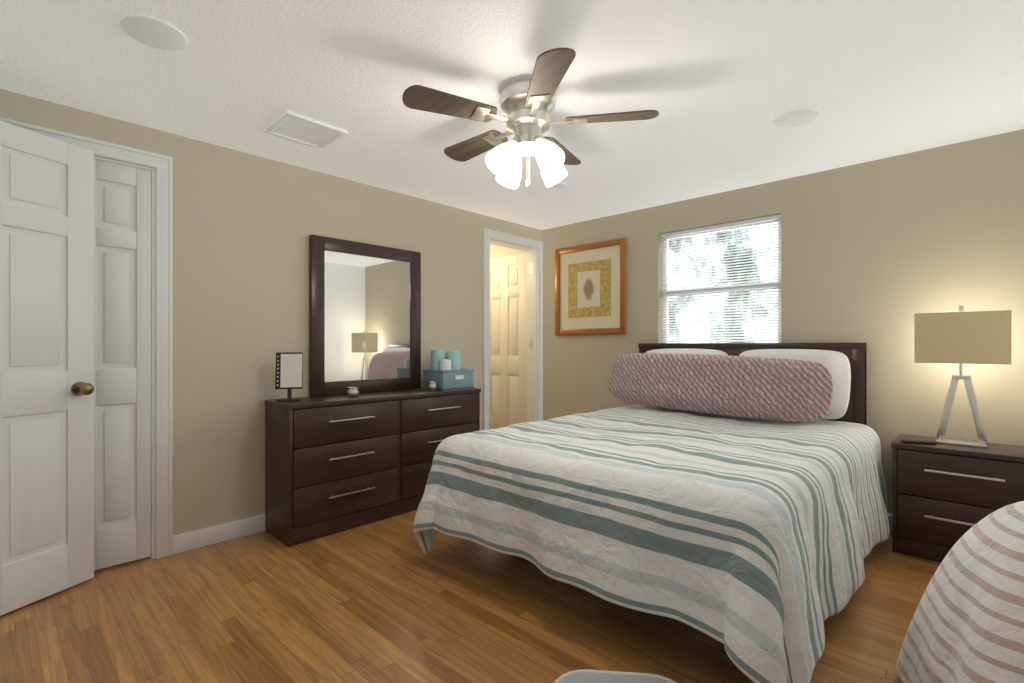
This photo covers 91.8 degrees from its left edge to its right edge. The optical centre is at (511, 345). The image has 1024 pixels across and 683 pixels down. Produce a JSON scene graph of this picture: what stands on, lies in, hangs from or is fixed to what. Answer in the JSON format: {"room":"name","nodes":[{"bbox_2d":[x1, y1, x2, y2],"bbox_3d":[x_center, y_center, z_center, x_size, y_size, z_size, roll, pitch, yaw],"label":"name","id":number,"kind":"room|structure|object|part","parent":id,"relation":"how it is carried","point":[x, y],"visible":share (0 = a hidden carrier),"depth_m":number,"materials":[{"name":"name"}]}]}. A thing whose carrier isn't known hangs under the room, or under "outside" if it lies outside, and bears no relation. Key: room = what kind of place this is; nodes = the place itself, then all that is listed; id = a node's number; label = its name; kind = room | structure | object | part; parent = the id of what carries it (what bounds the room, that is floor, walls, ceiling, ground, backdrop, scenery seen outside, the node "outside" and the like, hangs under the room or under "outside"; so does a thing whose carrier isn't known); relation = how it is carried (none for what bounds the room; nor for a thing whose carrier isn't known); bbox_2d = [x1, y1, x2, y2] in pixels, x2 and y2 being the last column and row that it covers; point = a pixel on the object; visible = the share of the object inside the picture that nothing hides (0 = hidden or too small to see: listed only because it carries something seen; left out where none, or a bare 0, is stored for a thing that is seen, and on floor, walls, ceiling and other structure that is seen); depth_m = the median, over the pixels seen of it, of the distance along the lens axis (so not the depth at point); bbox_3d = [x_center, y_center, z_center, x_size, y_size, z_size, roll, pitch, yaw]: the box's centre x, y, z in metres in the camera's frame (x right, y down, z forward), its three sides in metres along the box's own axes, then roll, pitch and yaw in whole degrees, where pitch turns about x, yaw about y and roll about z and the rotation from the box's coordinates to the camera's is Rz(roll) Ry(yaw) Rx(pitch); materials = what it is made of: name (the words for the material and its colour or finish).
{"room":"bedroom","nodes":[
{"label":"bedroom","id":0,"kind":"room"},
{"bbox_2d":[0,89,541,534],"bbox_3d":[-1.188,-0.010,3.465,0.120,2.280,4.420,0,0,44],"label":"wall","id":1,"kind":"structure","parent":0,"point":[245,225],"depth_m":2.96,"materials":[{"name":"beige paint"}]},
{"bbox_2d":[0,120,93,615],"bbox_3d":[-2.160,0.093,2.027,0.433,2.050,0.727,0,0,44],"label":"entry door","id":2,"kind":"structure","parent":1,"relation":"in","point":[46,366],"depth_m":2.21,"materials":[{"name":"white wood"}]},
{"bbox_2d":[94,159,150,569],"bbox_3d":[-2.125,0.093,2.438,0.035,2.050,0.571,0,0,44],"label":"closet door","id":3,"kind":"structure","parent":1,"relation":"in","point":[122,363],"depth_m":2.55,"materials":[{"name":"white wood"}]},
{"bbox_2d":[173,514,264,553],"bbox_3d":[-1.046,1.080,3.517,0.013,0.100,2.299,0,0,44],"label":"baseboard","id":4,"kind":"structure","parent":1,"relation":"attached to","point":[191,540],"depth_m":2.84,"materials":[{"name":"white"}]},
{"bbox_2d":[0,117,542,558],"bbox_3d":[-1.069,0.052,3.572,0.143,2.155,3.850,0,0,44],"label":"door frame","id":5,"kind":"structure","parent":1,"relation":"attached to","point":[162,359],"depth_m":2.65,"materials":[{"name":"white"}]},
{"bbox_2d":[0,510,940,682],"bbox_3d":[-0.402,1.170,2.717,5.050,0.080,4.420,0,0,44],"label":"floor","id":6,"kind":"structure","parent":0,"point":[387,600],"depth_m":2.02,"materials":[{"name":"brown wood"}]},
{"bbox_2d":[265,388,480,546],"bbox_3d":[-0.861,0.730,3.409,0.390,0.800,1.458,0,0,44],"label":"dresser","id":7,"kind":"object","parent":6,"relation":"on","point":[337,463],"visible":0.77,"depth_m":3.05,"materials":[{"name":"brown wood"}]},
{"bbox_2d":[275,352,302,401],"bbox_3d":[-1.331,0.185,2.966,0.150,0.289,0.085,0,0,-18],"label":"vanity mirror","id":8,"kind":"object","parent":7,"relation":"on","point":[289,372],"visible":1,"depth_m":2.96,"materials":[{"name":"black plastic"}]},
{"bbox_2d":[347,387,358,396],"bbox_3d":[-1.018,0.298,3.179,0.078,0.062,0.078,0,0,44],"label":"votive","id":9,"kind":"object","parent":7,"relation":"on","point":[352,391],"visible":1,"depth_m":3.15,"materials":[{"name":"white glass"}]},
{"bbox_2d":[309,235,420,395],"bbox_3d":[-1.012,-0.196,3.532,0.034,1.049,0.860,0,0,44],"label":"dresser mirror","id":10,"kind":"object","parent":7,"relation":"on","point":[364,317],"visible":0.98,"depth_m":3.48,"materials":[{"name":"brown wood"}]},
{"bbox_2d":[427,382,437,390],"bbox_3d":[-0.584,0.298,3.635,0.078,0.062,0.078,0,0,44],"label":"votive","id":11,"kind":"object","parent":7,"relation":"on","point":[432,386],"visible":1,"depth_m":3.61,"materials":[{"name":"silver glass"}]},
{"bbox_2d":[422,349,473,390],"bbox_3d":[-0.488,0.179,3.821,0.261,0.301,0.308,0,0,44],"label":"basket","id":12,"kind":"object","parent":7,"relation":"on","point":[445,372],"visible":1,"depth_m":3.75,"materials":[{"name":"teal"}]},
{"bbox_2d":[554,669,676,682],"bbox_3d":[0.322,1.121,1.295,0.457,0.016,0.817,0,0,6],"label":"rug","id":13,"kind":"object","parent":6,"relation":"on","point":[589,676],"visible":0.98,"depth_m":1.67,"materials":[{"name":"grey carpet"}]},
{"bbox_2d":[638,342,866,424],"bbox_3d":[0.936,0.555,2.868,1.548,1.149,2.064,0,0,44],"label":"headboard","id":14,"kind":"object","parent":6,"relation":"on","point":[855,353],"visible":0.17,"depth_m":3.12,"materials":[{"name":"brown wood"}]},
{"bbox_2d":[891,434,1023,562],"bbox_3d":[2.400,0.830,2.633,0.583,0.600,0.396,0,0,44],"label":"nightstand","id":15,"kind":"object","parent":6,"relation":"on","point":[946,498],"visible":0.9,"depth_m":2.57,"materials":[{"name":"brown wood"}]},
{"bbox_2d":[900,439,935,444],"bbox_3d":[2.198,0.521,2.685,0.150,0.016,0.042,0,0,19],"label":"remote control","id":16,"kind":"object","parent":15,"relation":"on","point":[918,441],"visible":0.98,"depth_m":2.67,"materials":[{"name":"black plastic"}]},
{"bbox_2d":[914,306,1011,447],"bbox_3d":[2.404,0.158,2.655,0.375,0.743,0.190,0,0,44],"label":"table lamp","id":17,"kind":"object","parent":15,"relation":"on","point":[960,337],"visible":1,"depth_m":2.60,"materials":[{"name":"beige fabric"}]},
{"bbox_3d":[2.404,-0.041,2.655,0.375,0.270,0.190,0,0,44],"label":"lamp shade","id":18,"kind":"part","parent":17,"relation":"part of","materials":[{"name":"beige fabric"}]},
{"bbox_2d":[0,0,1023,229],"bbox_3d":[-0.402,-1.190,2.717,5.050,0.080,4.420,0,0,44],"label":"ceiling","id":19,"kind":"structure","parent":0,"point":[719,86],"depth_m":2.14,"materials":[{"name":"white paint"}]},
{"bbox_2d":[120,14,186,49],"bbox_3d":[-1.311,-1.143,1.821,0.200,0.012,0.200,0,0,44],"label":"ceiling speaker","id":20,"kind":"object","parent":19,"relation":"attached to","point":[154,32],"visible":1,"depth_m":1.80,"materials":[{"name":"white plastic"}]},
{"bbox_2d":[263,111,347,149],"bbox_3d":[-1.105,-1.143,2.654,0.320,0.014,0.320,0,0,44],"label":"ceiling vent","id":21,"kind":"object","parent":19,"relation":"in","point":[294,127],"visible":1,"depth_m":2.64,"materials":[{"name":"white metal"}]},
{"bbox_2d":[402,48,658,188],"bbox_3d":[0.044,-0.930,2.269,1.055,0.440,1.093,0,0,44],"label":"ceiling fan","id":22,"kind":"object","parent":19,"relation":"hanging from","point":[527,106],"visible":1,"depth_m":2.14,"materials":[{"name":"brown wood"}]},
{"bbox_2d":[551,182,566,188],"bbox_3d":[0.334,-1.143,3.548,0.116,0.012,0.116,0,0,44],"label":"ceiling speaker","id":23,"kind":"object","parent":19,"relation":"attached to","point":[559,185],"visible":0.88,"depth_m":3.52,"materials":[{"name":"white plastic"}]},
{"bbox_2d":[773,108,818,127],"bbox_3d":[1.431,-1.143,2.503,0.200,0.012,0.200,0,0,44],"label":"ceiling speaker","id":24,"kind":"object","parent":19,"relation":"attached to","point":[796,118],"visible":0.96,"depth_m":2.48,"materials":[{"name":"white plastic"}]},
{"bbox_2d":[490,129,1023,514],"bbox_3d":[1.070,-0.010,4.263,5.050,2.280,0.150,0,0,44],"label":"wall","id":25,"kind":"structure","parent":0,"point":[876,255],"depth_m":3.05,"materials":[{"name":"beige paint"}]},
{"bbox_2d":[490,253,526,428],"bbox_3d":[-0.067,0.093,5.200,0.640,2.050,0.035,0,0,44],"label":"hall door","id":26,"kind":"structure","parent":25,"relation":"in","point":[508,340],"depth_m":5.16,"materials":[{"name":"beige wood"}]},
{"bbox_2d":[555,237,626,334],"bbox_3d":[0.701,-0.515,4.528,0.770,0.830,0.032,0,0,44],"label":"picture frame","id":27,"kind":"object","parent":25,"relation":"attached to","point":[614,251],"depth_m":4.50,"materials":[{"name":"brown wood"}]},
{"bbox_3d":[0.699,-0.515,4.526,0.460,0.500,0.004,0,0,44],"label":"art picture","id":28,"kind":"part","parent":27,"relation":"part of"},
{"bbox_2d":[662,219,780,342],"bbox_3d":[1.590,-0.420,3.816,0.918,0.998,0.050,0,0,44],"label":"window","id":29,"kind":"structure","parent":25,"relation":"in","point":[714,286],"depth_m":3.86,"materials":[{"name":"white plastic"}]},
{"bbox_2d":[660,214,780,341],"bbox_3d":[1.558,-0.421,3.783,0.908,0.994,0.036,0,0,44],"label":"window blinds","id":30,"kind":"object","parent":29,"relation":"attached to","point":[730,224],"visible":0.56,"depth_m":3.74,"materials":[{"name":"white plastic"}]},
{"bbox_2d":[888,514,891,531],"bbox_3d":[1.519,1.080,3.761,3.390,0.100,0.017,0,0,44],"label":"baseboard","id":31,"kind":"structure","parent":25,"relation":"attached to","point":[889,516],"depth_m":3.01,"materials":[{"name":"white"}]},
{"label":"outside","id":32,"kind":"structure","parent":0,"visible":0},
{"bbox_2d":[669,223,777,342],"bbox_3d":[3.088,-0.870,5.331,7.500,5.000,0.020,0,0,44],"label":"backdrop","id":33,"kind":"structure","parent":32,"point":[724,282],"depth_m":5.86,"materials":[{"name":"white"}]},
{"bbox_3d":[0.929,0.677,2.861,1.420,0.234,1.945,0,0,44],"label":"mattress","id":34,"kind":"object","parent":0,"visible":0},
{"bbox_2d":[413,404,889,682],"bbox_3d":[0.842,0.787,2.763,1.855,0.662,2.179,0,0,44],"label":"comforter","id":35,"kind":"object","parent":34,"relation":"on","point":[749,543],"visible":0.96,"depth_m":1.93,"materials":[{"name":"white fabric"}]},
{"bbox_2d":[646,349,727,354],"bbox_3d":[1.268,0.240,3.695,0.680,0.440,0.170,0,-12,42],"label":"pillow","id":36,"kind":"object","parent":35,"relation":"on","point":[697,351],"visible":0.19,"depth_m":3.65,"materials":[{"name":"white fabric"}]},
{"bbox_2d":[609,353,832,421],"bbox_3d":[1.311,0.257,3.371,1.479,0.400,0.200,2,-17,44],"label":"pillow","id":37,"kind":"object","parent":35,"relation":"on","point":[780,389],"visible":1,"depth_m":3.18,"materials":[{"name":"fabric"}]},
{"bbox_2d":[739,349,850,418],"bbox_3d":[1.782,0.240,3.205,0.170,0.440,0.680,16,-11,-42],"label":"pillow","id":38,"kind":"object","parent":35,"relation":"on","point":[836,364],"visible":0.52,"depth_m":2.99,"materials":[{"name":"white fabric"}]},
{"bbox_3d":[1.591,0.880,1.468,0.160,0.500,0.340,0,0,44],"label":"stool","id":39,"kind":"object","parent":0,"visible":0},
{"bbox_2d":[896,501,1023,682],"bbox_3d":[1.500,0.790,1.563,0.455,0.653,1.067,0,0,44],"label":"armchair","id":40,"kind":"object","parent":39,"relation":"on","point":[966,625],"visible":1,"depth_m":1.42,"materials":[{"name":"white fabric"}]}
]}

